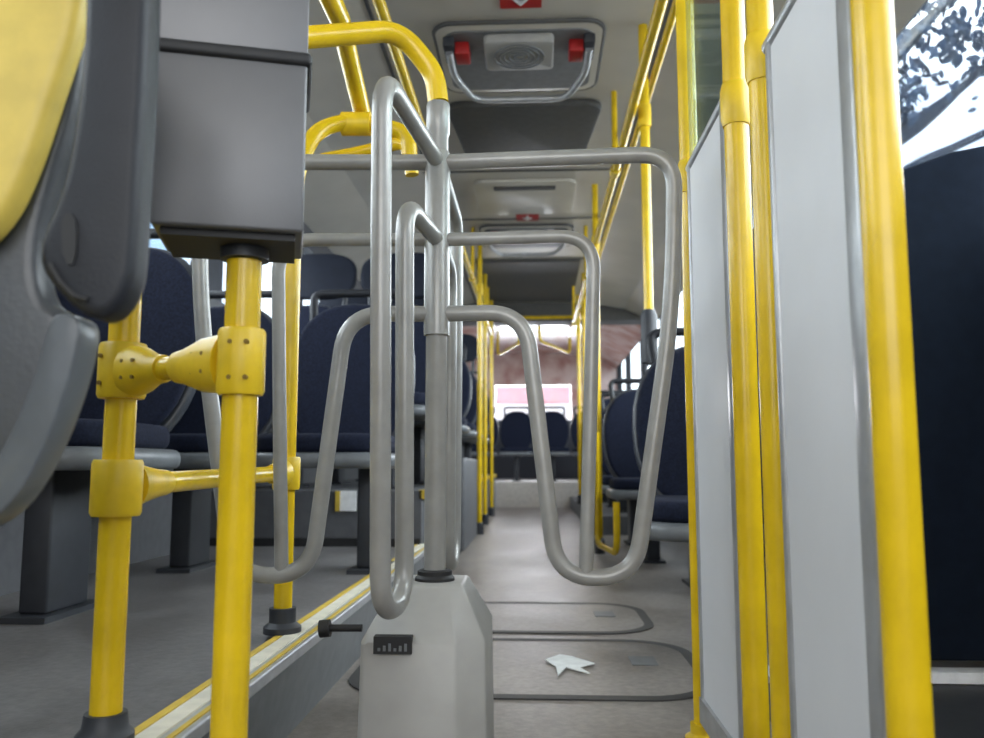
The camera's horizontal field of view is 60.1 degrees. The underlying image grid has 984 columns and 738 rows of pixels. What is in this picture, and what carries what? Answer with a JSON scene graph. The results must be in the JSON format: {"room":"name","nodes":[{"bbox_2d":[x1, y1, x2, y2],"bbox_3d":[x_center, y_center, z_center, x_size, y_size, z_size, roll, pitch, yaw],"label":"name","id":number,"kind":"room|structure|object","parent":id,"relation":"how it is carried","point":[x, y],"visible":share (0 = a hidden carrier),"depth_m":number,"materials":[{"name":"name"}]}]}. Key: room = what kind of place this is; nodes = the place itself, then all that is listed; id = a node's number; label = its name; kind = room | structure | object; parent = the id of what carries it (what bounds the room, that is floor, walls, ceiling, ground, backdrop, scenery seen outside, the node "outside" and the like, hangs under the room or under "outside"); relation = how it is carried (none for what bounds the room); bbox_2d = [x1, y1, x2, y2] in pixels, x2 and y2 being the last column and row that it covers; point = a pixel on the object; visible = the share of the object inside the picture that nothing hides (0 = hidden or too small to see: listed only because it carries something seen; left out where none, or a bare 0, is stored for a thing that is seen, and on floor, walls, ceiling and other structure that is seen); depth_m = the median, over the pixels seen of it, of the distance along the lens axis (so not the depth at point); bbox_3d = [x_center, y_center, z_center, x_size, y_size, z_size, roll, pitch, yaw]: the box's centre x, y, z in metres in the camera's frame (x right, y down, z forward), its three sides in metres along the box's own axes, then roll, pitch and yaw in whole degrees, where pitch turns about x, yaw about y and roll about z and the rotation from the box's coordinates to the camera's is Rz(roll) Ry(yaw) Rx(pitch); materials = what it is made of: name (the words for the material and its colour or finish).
{"room":"vehicle interior","nodes":[
{"label":"vehicle interior","id":0,"kind":"room"},
{"bbox_2d":[0,223,362,595],"bbox_3d":[-1.046,0.022,5.190,0.060,2.160,13.400,0,-6,3],"label":"wall","id":1,"kind":"structure","parent":0,"point":[151,530],"depth_m":2.78,"materials":[{"name":"grey plastic"}]},
{"bbox_2d":[209,537,420,546],"bbox_3d":[-0.690,0.667,3.275,0.835,0.030,0.040,0,-6,3],"label":"trim","id":2,"kind":"structure","parent":1,"relation":"attached to","point":[328,542],"depth_m":3.26,"materials":[{"name":"black rubber"}]},
{"bbox_2d":[210,474,494,543],"bbox_3d":[-0.536,1.025,6.310,0.835,0.420,6.100,0,-6,3],"label":"wall","id":3,"kind":"structure","parent":0,"point":[339,524],"depth_m":3.30,"materials":[{"name":"grey plastic"}]},
{"bbox_2d":[271,254,356,488],"bbox_3d":[-0.869,-0.034,3.799,0.424,1.120,0.614,0,-6,3],"label":"seat","id":4,"kind":"object","parent":3,"relation":"on","point":[319,272],"visible":0.07,"depth_m":4.07,"materials":[{"name":"blue fabric"}]},
{"bbox_2d":[299,305,328,335],"bbox_3d":[-0.862,-0.059,3.943,0.406,0.502,0.146,0,-6,3],"label":"cushion","id":5,"kind":"object","parent":4,"relation":"on","point":[304,319],"depth_m":4.00,"materials":[{"name":"blue fabric"}]},
{"bbox_2d":[318,297,367,483],"bbox_3d":[-0.826,0.061,4.642,0.424,1.120,0.614,0,-6,3],"label":"seat","id":6,"kind":"object","parent":3,"relation":"on","point":[338,477],"visible":0.06,"depth_m":4.93,"materials":[{"name":"blue fabric"}]},
{"bbox_2d":[335,491,356,510],"bbox_3d":[-0.565,0.510,3.288,0.080,0.076,0.016,0,-6,3],"label":"plate","id":7,"kind":"object","parent":3,"relation":"attached to","point":[344,500],"visible":1,"depth_m":3.28,"materials":[{"name":"white plastic"}]},
{"bbox_2d":[361,253,425,488],"bbox_3d":[-0.439,-0.036,3.777,0.424,1.120,0.614,0,-6,3],"label":"seat","id":8,"kind":"object","parent":3,"relation":"on","point":[419,338],"visible":0.16,"depth_m":3.93,"materials":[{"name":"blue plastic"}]},
{"bbox_2d":[391,305,425,392],"bbox_3d":[-0.432,-0.061,3.921,0.406,0.502,0.146,0,-6,3],"label":"cushion","id":9,"kind":"object","parent":8,"relation":"on","point":[419,338],"depth_m":3.89,"materials":[{"name":"blue fabric"}]},
{"bbox_2d":[391,298,424,484],"bbox_3d":[-0.396,0.059,4.621,0.424,1.120,0.614,0,-6,3],"label":"seat","id":10,"kind":"object","parent":3,"relation":"on","point":[419,426],"visible":0.08,"depth_m":4.45,"materials":[{"name":"blue fabric"}]},
{"bbox_2d":[462,344,471,433],"bbox_3d":[-0.354,0.253,5.440,0.424,0.919,0.588,0,-6,3],"label":"seat","id":11,"kind":"object","parent":3,"relation":"on","point":[466,375],"visible":0.2,"depth_m":5.58,"materials":[{"name":"blue fabric"}]},
{"bbox_2d":[462,360,469,415],"bbox_3d":[-0.346,0.129,5.609,0.406,0.502,0.146,0,-6,3],"label":"cushion","id":12,"kind":"object","parent":11,"relation":"on","point":[465,369],"depth_m":5.58,"materials":[{"name":"blue fabric"}]},
{"bbox_2d":[462,334,476,437],"bbox_3d":[-0.310,0.249,6.308,0.424,1.120,0.614,0,-6,3],"label":"seat","id":13,"kind":"object","parent":3,"relation":"on","point":[470,341],"visible":0.28,"depth_m":6.46,"materials":[{"name":"blue fabric"}]},
{"bbox_2d":[465,372,476,422],"bbox_3d":[-0.303,0.225,6.452,0.406,0.502,0.146,0,-6,3],"label":"cushion","id":14,"kind":"object","parent":13,"relation":"on","point":[471,416],"depth_m":6.41,"materials":[{"name":"blue fabric"}]},
{"bbox_2d":[462,371,482,457],"bbox_3d":[-0.268,0.443,7.127,0.424,0.919,0.588,0,-6,3],"label":"seat","id":15,"kind":"object","parent":3,"relation":"on","point":[475,372],"visible":0.08,"depth_m":7.09,"materials":[{"name":"blue fabric"}]},
{"bbox_2d":[474,389,482,427],"bbox_3d":[-0.260,0.320,7.296,0.406,0.502,0.146,0,-6,3],"label":"cushion","id":16,"kind":"object","parent":15,"relation":"on","point":[475,423],"depth_m":7.25,"materials":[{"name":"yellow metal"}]},
{"bbox_2d":[464,381,489,457],"bbox_3d":[-0.225,0.538,7.971,0.424,0.919,0.588,0,-6,3],"label":"seat","id":17,"kind":"object","parent":3,"relation":"on","point":[467,444],"visible":0.16,"depth_m":7.86,"materials":[{"name":"blue fabric"}]},
{"bbox_2d":[482,396,489,429],"bbox_3d":[-0.217,0.415,8.139,0.406,0.502,0.146,0,-6,3],"label":"cushion","id":18,"kind":"object","parent":17,"relation":"on","point":[488,399],"depth_m":8.11,"materials":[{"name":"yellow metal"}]},
{"bbox_2d":[495,479,577,507],"bbox_3d":[0.468,1.541,10.483,2.415,0.330,2.400,0,-6,3],"label":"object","id":19,"kind":"structure","parent":0,"point":[508,493],"depth_m":9.30,"materials":[{"name":"white plastic"}]},
{"bbox_2d":[471,407,498,473],"bbox_3d":[-0.136,0.897,10.344,0.424,0.919,0.588,0,-6,3],"label":"seat","id":20,"kind":"object","parent":19,"relation":"on","point":[495,422],"visible":0.34,"depth_m":10.44,"materials":[{"name":"blue fabric"}]},
{"bbox_2d":[471,416,497,446],"bbox_3d":[-0.128,0.774,10.512,0.406,0.502,0.146,0,-6,3],"label":"cushion","id":21,"kind":"object","parent":20,"relation":"on","point":[495,423],"depth_m":10.48,"materials":[{"name":"blue fabric"}]},
{"bbox_2d":[499,406,533,480],"bbox_3d":[0.299,0.895,10.322,0.424,0.919,0.588,0,-6,3],"label":"seat","id":22,"kind":"object","parent":19,"relation":"on","point":[515,429],"visible":0.88,"depth_m":10.46,"materials":[{"name":"blue fabric"}]},
{"bbox_2d":[500,411,531,446],"bbox_3d":[0.306,0.771,10.491,0.406,0.502,0.146,0,-6,3],"label":"cushion","id":23,"kind":"object","parent":22,"relation":"on","point":[515,429],"depth_m":10.48,"materials":[{"name":"blue fabric"}]},
{"bbox_2d":[545,406,570,480],"bbox_3d":[0.733,0.892,10.300,0.424,0.919,0.588,0,-6,3],"label":"seat","id":24,"kind":"object","parent":19,"relation":"on","point":[557,423],"visible":0.53,"depth_m":10.44,"materials":[{"name":"blue fabric"}]},
{"bbox_2d":[545,411,568,446],"bbox_3d":[0.741,0.769,10.469,0.406,0.502,0.146,0,-6,3],"label":"cushion","id":25,"kind":"object","parent":24,"relation":"on","point":[557,423],"depth_m":10.46,"materials":[{"name":"blue fabric"}]},
{"bbox_2d":[570,406,582,455],"bbox_3d":[1.168,0.890,10.278,0.424,0.919,0.588,0,-6,3],"label":"seat","id":26,"kind":"object","parent":19,"relation":"on","point":[574,423],"visible":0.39,"depth_m":10.44,"materials":[{"name":"blue fabric"}]},
{"bbox_2d":[571,412,582,446],"bbox_3d":[1.175,0.766,10.447,0.406,0.502,0.146,0,-6,3],"label":"cushion","id":27,"kind":"object","parent":26,"relation":"on","point":[574,423],"depth_m":10.45,"materials":[{"name":"blue fabric"}]},
{"bbox_2d":[466,354,616,478],"bbox_3d":[0.530,0.740,11.810,2.415,2.100,0.060,0,-6,3],"label":"wall","id":28,"kind":"structure","parent":0,"point":[508,369],"depth_m":11.82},
{"bbox_2d":[463,302,640,325],"bbox_3d":[0.343,-0.530,8.229,2.415,0.180,0.250,0,-6,3],"label":"trim","id":29,"kind":"structure","parent":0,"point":[608,315],"depth_m":8.10,"materials":[{"name":"grey plastic"}]},
{"bbox_2d":[570,496,627,534],"bbox_3d":[1.142,1.242,7.434,0.760,0.120,3.650,0,-6,3],"label":"wall","id":30,"kind":"structure","parent":0,"point":[607,512],"depth_m":5.64,"materials":[{"name":"grey plastic"}]},
{"bbox_2d":[576,295,581,503],"bbox_3d":[0.778,0.258,7.589,0.056,1.870,0.056,0,-6,3],"label":"stanchion","id":31,"kind":"object","parent":30,"relation":"on","point":[578,327],"visible":0.78,"depth_m":7.57,"materials":[{"name":"yellow paint"}]},
{"bbox_2d":[581,273,585,400],"bbox_3d":[0.734,0.160,6.716,0.056,1.870,0.056,0,-6,3],"label":"stanchion","id":32,"kind":"object","parent":30,"relation":"on","point":[583,310],"visible":0.34,"depth_m":6.76,"materials":[{"name":"yellow paint"}]},
{"bbox_2d":[304,0,925,367],"bbox_3d":[0.190,-0.909,5.232,2.415,0.300,13.400,0,-6,3],"label":"ceiling","id":33,"kind":"structure","parent":0,"point":[335,201],"depth_m":4.05,"materials":[{"name":"beige plastic"}]},
{"bbox_2d":[364,0,476,303],"bbox_3d":[-0.392,-1.165,3.376,0.012,0.008,9.600,0,-6,3],"label":"trim","id":34,"kind":"structure","parent":33,"relation":"attached to","point":[366,2],"depth_m":3.23,"materials":[{"name":"yellow metal"}]},
{"bbox_2d":[372,0,492,335],"bbox_3d":[-0.190,-0.883,4.291,0.044,0.362,7.500,0,-6,3],"label":"handrail","id":35,"kind":"object","parent":33,"relation":"attached to","point":[380,6],"visible":0.48,"depth_m":2.66,"materials":[{"name":"yellow metal"}]},
{"bbox_2d":[422,168,609,173],"bbox_3d":[0.169,-1.042,4.468,1.800,0.007,0.012,0,-6,3],"label":"trim","id":36,"kind":"structure","parent":33,"relation":"attached to","point":[599,169],"depth_m":4.46,"materials":[{"name":"grey plastic"}]},
{"bbox_2d":[432,17,605,103],"bbox_3d":[0.105,-1.130,3.206,0.618,0.112,0.558,0,-6,3],"label":"roof hatch","id":37,"kind":"object","parent":33,"relation":"attached to","point":[559,53],"visible":1,"depth_m":3.10,"materials":[{"name":"paint"}]},
{"bbox_2d":[494,44,544,68],"bbox_3d":[0.099,-1.136,3.096,0.186,0.005,0.186,0,-6,3],"label":"grille","id":38,"kind":"object","parent":37,"relation":"attached to","point":[506,56],"depth_m":3.09,"materials":[{"name":"grey plastic"}]},
{"bbox_2d":[499,0,541,8],"bbox_3d":[0.094,-1.228,2.804,0.140,0.009,0.140,0,-6,3],"label":"sign","id":39,"kind":"object","parent":33,"relation":"attached to","point":[504,4],"visible":1,"depth_m":2.85,"materials":[{"name":"red plastic"}]},
{"bbox_2d":[473,178,575,214],"bbox_3d":[0.190,-0.984,4.888,0.560,0.025,0.600,0,-6,3],"label":"recessed light","id":40,"kind":"object","parent":33,"relation":"in","point":[533,195],"visible":1,"depth_m":4.82,"materials":[{"name":"white plastic"}]},
{"bbox_2d":[450,99,600,152],"bbox_3d":[0.152,-1.087,3.944,0.663,0.030,0.700,0,-6,3],"label":"ceiling panel","id":41,"kind":"object","parent":33,"relation":"in","point":[568,123],"visible":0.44,"depth_m":3.80,"materials":[{"name":"grey plastic"}]},
{"bbox_2d":[479,223,573,256],"bbox_3d":[0.232,-0.849,5.697,0.618,0.112,0.558,0,-6,3],"label":"roof hatch","id":42,"kind":"object","parent":33,"relation":"attached to","point":[494,227],"visible":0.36,"depth_m":5.50,"materials":[{"name":"paint"}]},
{"bbox_2d":[475,259,580,302],"bbox_3d":[0.309,-0.727,7.221,0.800,0.015,1.600,0,-6,3],"label":"ceiling panel","id":43,"kind":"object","parent":33,"relation":"attached to","point":[507,280],"depth_m":7.03,"materials":[{"name":"grey plastic"}]},
{"bbox_2d":[569,0,667,337],"bbox_3d":[0.544,-0.887,4.254,0.044,0.362,7.500,0,-6,3],"label":"handrail","id":44,"kind":"object","parent":33,"relation":"attached to","point":[659,8],"visible":0.84,"depth_m":3.07,"materials":[{"name":"yellow metal"}]},
{"bbox_2d":[580,0,675,321],"bbox_3d":[0.667,-0.878,4.998,0.027,0.213,6.009,0,-6,3],"label":"handrail","id":45,"kind":"object","parent":33,"relation":"attached to","point":[671,19],"visible":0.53,"depth_m":3.02,"materials":[{"name":"yellow metal"}]},
{"bbox_2d":[600,0,672,243],"bbox_3d":[0.622,-1.170,3.325,0.012,0.008,9.600,0,-6,3],"label":"trim","id":46,"kind":"structure","parent":33,"relation":"attached to","point":[670,1],"depth_m":3.36,"materials":[{"name":"yellow metal"}]},
{"bbox_2d":[638,24,657,363],"bbox_3d":[0.528,-0.612,2.914,0.056,1.190,0.056,0,-6,3],"label":"stanchion","id":47,"kind":"object","parent":33,"relation":"attached to","point":[648,318],"visible":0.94,"depth_m":2.89,"materials":[{"name":"yellow paint"}]},
{"bbox_2d":[640,309,657,363],"bbox_3d":[0.528,-0.110,2.857,0.056,0.180,0.056,0,-6,3],"label":"socket","id":48,"kind":"object","parent":47,"relation":"attached to","point":[648,318],"depth_m":2.84,"materials":[{"name":"silver metal"}]},
{"bbox_2d":[286,507,983,737],"bbox_3d":[0.547,0.919,3.798,1.580,0.066,11.000,0,-6,3],"label":"floor","id":49,"kind":"structure","parent":0,"point":[510,562],"depth_m":2.32,"materials":[{"name":"plastic"}]},
{"bbox_2d":[0,546,394,737],"bbox_3d":[-0.814,0.512,0.840,0.835,0.210,4.900,0,-6,3],"label":"platform","id":50,"kind":"object","parent":49,"relation":"on","point":[45,670],"visible":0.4,"depth_m":1.49,"materials":[{"name":"plastic"}]},
{"bbox_2d":[0,0,160,526],"bbox_3d":[-0.576,-0.017,0.409,0.650,0.745,0.510,0,-6,3],"label":"seat","id":51,"kind":"object","parent":50,"relation":"on","point":[79,78],"visible":1,"depth_m":0.61,"materials":[{"name":"plastic"}]},
{"bbox_2d":[0,228,195,624],"bbox_3d":[-0.917,0.061,1.873,0.424,0.919,0.588,0,-6,3],"label":"seat","id":52,"kind":"object","parent":50,"relation":"on","point":[57,524],"visible":0.3,"depth_m":1.82,"materials":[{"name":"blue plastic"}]},
{"bbox_2d":[67,418,169,448],"bbox_3d":[-0.921,0.141,1.784,0.390,0.055,0.410,0,-6,3],"label":"seat cushion","id":53,"kind":"object","parent":52,"relation":"on","point":[87,433],"depth_m":1.74,"materials":[{"name":"blue fabric"}]},
{"bbox_2d":[54,248,195,424],"bbox_3d":[-0.909,-0.062,2.041,0.406,0.502,0.146,0,-6,3],"label":"cushion","id":54,"kind":"object","parent":52,"relation":"on","point":[167,313],"depth_m":2.03,"materials":[{"name":"blue fabric"}]},
{"bbox_2d":[156,290,272,572],"bbox_3d":[-0.912,0.150,2.659,0.424,0.919,0.588,0,-6,3],"label":"seat","id":55,"kind":"object","parent":50,"relation":"on","point":[191,510],"visible":0.24,"depth_m":2.56,"materials":[{"name":"blue fabric"}]},
{"bbox_2d":[165,433,208,451],"bbox_3d":[-0.916,0.229,2.570,0.390,0.055,0.410,0,-6,3],"label":"seat cushion","id":56,"kind":"object","parent":55,"relation":"on","point":[181,442],"depth_m":2.37,"materials":[{"name":"blue fabric"}]},
{"bbox_2d":[169,306,272,434],"bbox_3d":[-0.904,0.026,2.827,0.406,0.502,0.146,0,-6,3],"label":"cushion","id":57,"kind":"object","parent":55,"relation":"on","point":[193,420],"depth_m":2.78,"materials":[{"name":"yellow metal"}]},
{"bbox_2d":[74,21,448,737],"bbox_3d":[-0.286,-0.068,1.166,0.128,0.999,0.530,-6,-9,41],"label":"pole","id":58,"kind":"object","parent":50,"relation":"on","point":[116,480],"visible":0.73,"depth_m":0.93,"materials":[{"name":"yellow metal"}]},
{"bbox_2d":[142,461,293,503],"bbox_3d":[-0.399,0.163,1.256,0.051,0.061,0.577,0,-6,3],"label":"rail","id":59,"kind":"object","parent":58,"relation":"attached to","point":[156,482],"visible":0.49,"depth_m":1.10,"materials":[{"name":"yellow metal"}]},
{"bbox_2d":[142,465,175,503],"bbox_3d":[-0.413,0.138,1.015,0.048,0.056,0.091,0,-6,3],"label":"socket","id":60,"kind":"object","parent":59,"relation":"attached to","point":[156,482],"depth_m":1.00,"materials":[{"name":"yellow plastic"}]},
{"bbox_2d":[267,461,293,484],"bbox_3d":[-0.383,0.186,1.513,0.044,0.050,0.061,0,-6,3],"label":"socket","id":61,"kind":"object","parent":59,"relation":"attached to","point":[290,471],"depth_m":1.53,"materials":[{"name":"yellow plastic"}]},
{"bbox_2d":[160,546,423,737],"bbox_3d":[-0.385,0.408,0.830,0.067,0.020,4.900,0,-6,3],"label":"trim","id":62,"kind":"structure","parent":50,"relation":"attached to","point":[199,728],"depth_m":1.33,"materials":[{"name":"metal"}]},
{"bbox_2d":[134,544,423,737],"bbox_3d":[-0.390,0.397,0.832,0.026,0.003,4.900,0,-6,3],"label":"trim","id":63,"kind":"structure","parent":62,"relation":"on","point":[162,726],"depth_m":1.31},
{"bbox_2d":[202,556,423,737],"bbox_3d":[-0.377,0.486,0.821,0.040,0.138,4.900,0,-6,3],"label":"platform step side","id":64,"kind":"structure","parent":50,"relation":"attached to","point":[276,709],"depth_m":1.52,"materials":[{"name":"grey plastic"}]},
{"bbox_2d":[256,289,414,574],"bbox_3d":[-0.477,0.147,2.637,0.424,0.919,0.588,0,-6,3],"label":"seat","id":65,"kind":"object","parent":50,"relation":"on","point":[317,339],"visible":0.44,"depth_m":2.76,"materials":[{"name":"blue fabric"}]},
{"bbox_2d":[257,433,394,452],"bbox_3d":[-0.481,0.227,2.548,0.390,0.055,0.410,0,-6,3],"label":"seat cushion","id":66,"kind":"object","parent":65,"relation":"on","point":[305,442],"depth_m":2.35,"materials":[{"name":"blue fabric"}]},
{"bbox_2d":[297,305,394,433],"bbox_3d":[-0.470,0.024,2.805,0.406,0.502,0.146,0,-6,3],"label":"cushion","id":67,"kind":"object","parent":65,"relation":"on","point":[317,339],"depth_m":2.79,"materials":[{"name":"blue fabric"}]},
{"bbox_2d":[263,115,416,635],"bbox_3d":[-0.291,-0.021,1.654,0.280,1.015,0.093,3,-7,-27],"label":"pole","id":68,"kind":"object","parent":50,"relation":"on","point":[282,616],"visible":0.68,"depth_m":1.58,"materials":[{"name":"yellow metal"}]},
{"bbox_2d":[319,0,371,135],"bbox_3d":[-0.283,-0.596,1.256,0.064,0.125,1.133,0,-6,1],"label":"rail","id":69,"kind":"object","parent":68,"relation":"attached to","point":[357,121],"visible":0.78,"depth_m":1.65,"materials":[{"name":"yellow metal"}]},
{"bbox_2d":[320,137,418,176],"bbox_3d":[-0.253,-0.432,1.760,0.217,0.087,0.042,-2,-7,15],"label":"curved rail","id":70,"kind":"object","parent":68,"relation":"attached to","point":[396,144],"visible":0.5,"depth_m":1.76,"materials":[{"name":"yellow metal"}]},
{"bbox_2d":[209,257,265,737],"bbox_3d":[-0.251,0.221,0.824,0.072,0.665,0.072,0,-6,3],"label":"pole","id":71,"kind":"object","parent":49,"relation":"on","point":[241,343],"visible":1,"depth_m":0.82,"materials":[{"name":"yellow metal"}]},
{"bbox_2d":[112,335,217,396],"bbox_3d":[-0.334,-0.001,0.904,0.163,0.063,0.048,-4,-8,33],"label":"coupling","id":72,"kind":"object","parent":71,"relation":"attached to","point":[137,370],"visible":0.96,"depth_m":0.90,"materials":[{"name":"yellow plastic"}]},
{"bbox_2d":[112,345,170,396],"bbox_3d":[-0.378,0.001,0.933,0.057,0.060,0.048,-4,-8,33],"label":"socket","id":73,"kind":"object","parent":72,"relation":"attached to","point":[137,370],"depth_m":0.92,"materials":[{"name":"yellow plastic"}]},
{"bbox_2d":[166,335,217,392],"bbox_3d":[-0.299,-0.003,0.881,0.081,0.062,0.048,-4,-8,33],"label":"socket","id":74,"kind":"object","parent":72,"relation":"attached to","point":[194,366],"depth_m":0.86,"materials":[{"name":"yellow plastic"}]},
{"bbox_2d":[151,0,311,264],"bbox_3d":[-0.264,-0.296,0.882,0.149,0.374,0.124,1,-7,-13],"label":"ticket machine","id":75,"kind":"object","parent":71,"relation":"attached to","point":[235,76],"visible":0.87,"depth_m":0.82,"materials":[{"name":"grey plastic"}]},
{"bbox_2d":[192,76,681,737],"bbox_3d":[-0.091,0.087,1.285,0.567,1.035,0.532,5,-8,-40],"label":"turnstile","id":76,"kind":"object","parent":49,"relation":"on","point":[426,658],"visible":0.91,"depth_m":1.27,"materials":[{"name":"paint"}]},
{"bbox_2d":[461,458,476,551],"bbox_3d":[-0.142,0.783,5.058,0.040,0.500,1.000,0,-6,3],"label":"box","id":77,"kind":"object","parent":49,"relation":"on","point":[468,466],"visible":0.76,"depth_m":4.83,"materials":[{"name":"grey plastic"}]},
{"bbox_2d":[476,245,483,534],"bbox_3d":[-0.084,0.115,5.785,0.056,1.990,0.056,0,-6,3],"label":"stanchion","id":78,"kind":"object","parent":49,"relation":"on","point":[480,526],"visible":0.8,"depth_m":5.76,"materials":[{"name":"yellow paint"}]},
{"bbox_2d":[482,274,487,524],"bbox_3d":[-0.056,0.222,6.729,0.056,1.990,0.056,0,-6,3],"label":"stanchion","id":79,"kind":"object","parent":49,"relation":"on","point":[484,515],"visible":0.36,"depth_m":6.71,"materials":[{"name":"yellow paint"}]},
{"bbox_2d":[488,300,493,515],"bbox_3d":[-0.005,0.345,7.821,0.056,1.990,0.056,0,-6,3],"label":"stanchion","id":80,"kind":"object","parent":49,"relation":"on","point":[491,508],"visible":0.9,"depth_m":7.79,"materials":[{"name":"yellow paint"}]},
{"bbox_2d":[349,638,692,701],"bbox_3d":[0.090,0.682,1.964,0.785,0.004,0.586,0,-6,3],"label":"floor hatch","id":81,"kind":"object","parent":49,"relation":"on","point":[623,669],"visible":0.51,"depth_m":1.89,"materials":[{"name":"plastic"}]},
{"bbox_2d":[545,654,594,675],"bbox_3d":[0.184,0.677,1.950,0.107,0.002,0.201,1,-6,-7],"label":"paper scrap","id":82,"kind":"object","parent":81,"relation":"on","point":[561,662],"visible":1,"depth_m":1.95,"materials":[{"name":"white paper"}]},
{"bbox_2d":[485,602,653,634],"bbox_3d":[0.114,0.753,2.589,0.720,0.004,0.526,0,-6,3],"label":"floor hatch","id":83,"kind":"object","parent":49,"relation":"on","point":[507,617],"visible":0.61,"depth_m":2.55,"materials":[{"name":"plastic"}]},
{"bbox_2d":[591,184,604,553],"bbox_3d":[0.565,-0.024,4.559,0.056,1.990,0.056,0,-6,3],"label":"stanchion","id":84,"kind":"object","parent":49,"relation":"on","point":[597,550],"visible":0.48,"depth_m":4.53,"materials":[{"name":"yellow paint"}]},
{"bbox_2d":[594,432,619,554],"bbox_3d":[0.525,0.560,3.915,0.030,0.555,0.482,0,-6,-3],"label":"rail","id":85,"kind":"object","parent":49,"relation":"on","point":[616,505],"visible":0.94,"depth_m":4.09,"materials":[{"name":"yellow metal"}]},
{"bbox_2d":[601,393,636,545],"bbox_3d":[0.840,0.576,5.091,0.424,0.919,0.588,0,-6,3],"label":"seat","id":86,"kind":"object","parent":49,"relation":"on","point":[631,504],"visible":0.23,"depth_m":5.00,"materials":[{"name":"blue fabric"}]},
{"bbox_2d":[601,410,611,474],"bbox_3d":[0.848,0.452,5.259,0.406,0.502,0.146,0,-6,3],"label":"cushion","id":87,"kind":"object","parent":86,"relation":"on","point":[605,471],"depth_m":5.22,"materials":[{"name":"blue fabric"}]},
{"bbox_2d":[602,378,665,563],"bbox_3d":[0.774,0.475,4.199,0.424,0.919,0.588,0,-6,3],"label":"seat","id":88,"kind":"object","parent":49,"relation":"on","point":[617,434],"visible":0.39,"depth_m":4.34,"materials":[{"name":"blue fabric"}]},
{"bbox_2d":[605,390,640,476],"bbox_3d":[0.782,0.351,4.367,0.406,0.502,0.146,0,-6,3],"label":"cushion","id":89,"kind":"object","parent":88,"relation":"on","point":[620,458],"depth_m":4.36,"materials":[{"name":"blue fabric"}]},
{"bbox_2d":[609,477,639,489],"bbox_3d":[0.770,0.554,4.110,0.390,0.055,0.410,0,-6,3],"label":"seat cushion","id":90,"kind":"object","parent":88,"relation":"on","point":[615,483],"depth_m":3.94,"materials":[{"name":"blue fabric"}]},
{"bbox_2d":[675,0,709,737],"bbox_3d":[0.355,-0.365,1.535,0.063,1.990,0.063,0,-6,3],"label":"pole","id":91,"kind":"object","parent":49,"relation":"on","point":[685,35],"visible":0.4,"depth_m":1.50,"materials":[{"name":"yellow metal"}]},
{"bbox_2d":[685,99,742,737],"bbox_3d":[0.346,0.090,1.306,0.024,0.955,0.317,0,-6,3],"label":"partition panel","id":92,"kind":"object","parent":91,"relation":"attached to","point":[720,701],"visible":0.69,"depth_m":1.30,"materials":[{"name":"plastic"}]},
{"bbox_2d":[632,327,763,542],"bbox_3d":[0.610,0.274,2.217,0.475,0.873,0.618,-1,-7,9],"label":"seat","id":93,"kind":"object","parent":49,"relation":"on","point":[670,519],"visible":0.16,"depth_m":2.37,"materials":[{"name":"blue fabric"}]},
{"bbox_2d":[636,348,761,494],"bbox_3d":[0.635,0.158,2.391,0.455,0.477,0.154,-1,-7,9],"label":"cushion","id":94,"kind":"object","parent":93,"relation":"on","point":[672,479],"depth_m":2.39,"materials":[{"name":"blue fabric"}]},
{"bbox_2d":[652,495,762,522],"bbox_3d":[0.597,0.349,2.126,0.437,0.052,0.430,-1,-7,9],"label":"seat cushion","id":95,"kind":"object","parent":93,"relation":"on","point":[667,508],"depth_m":1.96,"materials":[{"name":"blue fabric"}]},
{"bbox_2d":[720,0,769,737],"bbox_3d":[0.338,-0.405,1.182,0.063,1.990,0.063,0,-6,3],"label":"pole","id":96,"kind":"object","parent":49,"relation":"on","point":[734,92],"visible":0.86,"depth_m":1.12,"materials":[{"name":"yellow metal"}]},
{"bbox_2d":[744,0,790,737],"bbox_3d":[0.331,-0.420,1.048,0.061,1.990,0.061,0,-6,3],"label":"pole","id":97,"kind":"object","parent":49,"relation":"on","point":[759,13],"visible":0.59,"depth_m":0.99,"materials":[{"name":"yellow metal"}]},
{"bbox_2d":[753,146,983,683],"bbox_3d":[0.908,0.069,1.863,0.625,1.186,0.055,0,-6,3],"label":"seat","id":98,"kind":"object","parent":49,"relation":"on","point":[944,194],"depth_m":1.85,"materials":[{"name":"blue fabric"}]},
{"bbox_2d":[850,0,934,737],"bbox_3d":[0.314,-0.457,0.721,0.063,1.990,0.063,0,-6,3],"label":"pole","id":99,"kind":"object","parent":49,"relation":"on","point":[908,698],"visible":1,"depth_m":0.66,"materials":[{"name":"yellow metal"}]},
{"bbox_2d":[761,0,885,737],"bbox_3d":[0.322,0.052,0.818,0.024,0.920,0.277,0,-6,3],"label":"partition panel","id":100,"kind":"object","parent":99,"relation":"attached to","point":[834,641],"visible":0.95,"depth_m":0.81,"materials":[{"name":"plastic"}]},
{"bbox_2d":[617,0,928,557],"bbox_3d":[1.427,0.010,5.075,0.060,2.160,13.420,0,-6,3],"label":"wall","id":101,"kind":"structure","parent":0,"point":[627,359],"depth_m":10.19,"materials":[{"name":"grey plastic"}]},
{"label":"outside","id":102,"kind":"structure","parent":0,"visible":0},
{"bbox_3d":[0.505,2.447,9.774,50.000,0.050,60.000,0,-6,3],"label":"ground","id":103,"kind":"structure","parent":102,"visible":0},
{"bbox_2d":[496,386,570,419],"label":"rear window","id":104,"kind":"structure","parent":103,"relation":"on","point":[506,396],"depth_m":14.53,"materials":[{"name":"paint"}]},
{"bbox_2d":[896,0,983,168],"bbox_3d":[3.209,-0.572,5.966,1.416,5.097,0.719,0,-6,3],"label":"tree","id":105,"kind":"object","parent":103,"relation":"on","point":[913,123],"visible":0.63,"depth_m":6.07,"materials":[{"name":"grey plant"}]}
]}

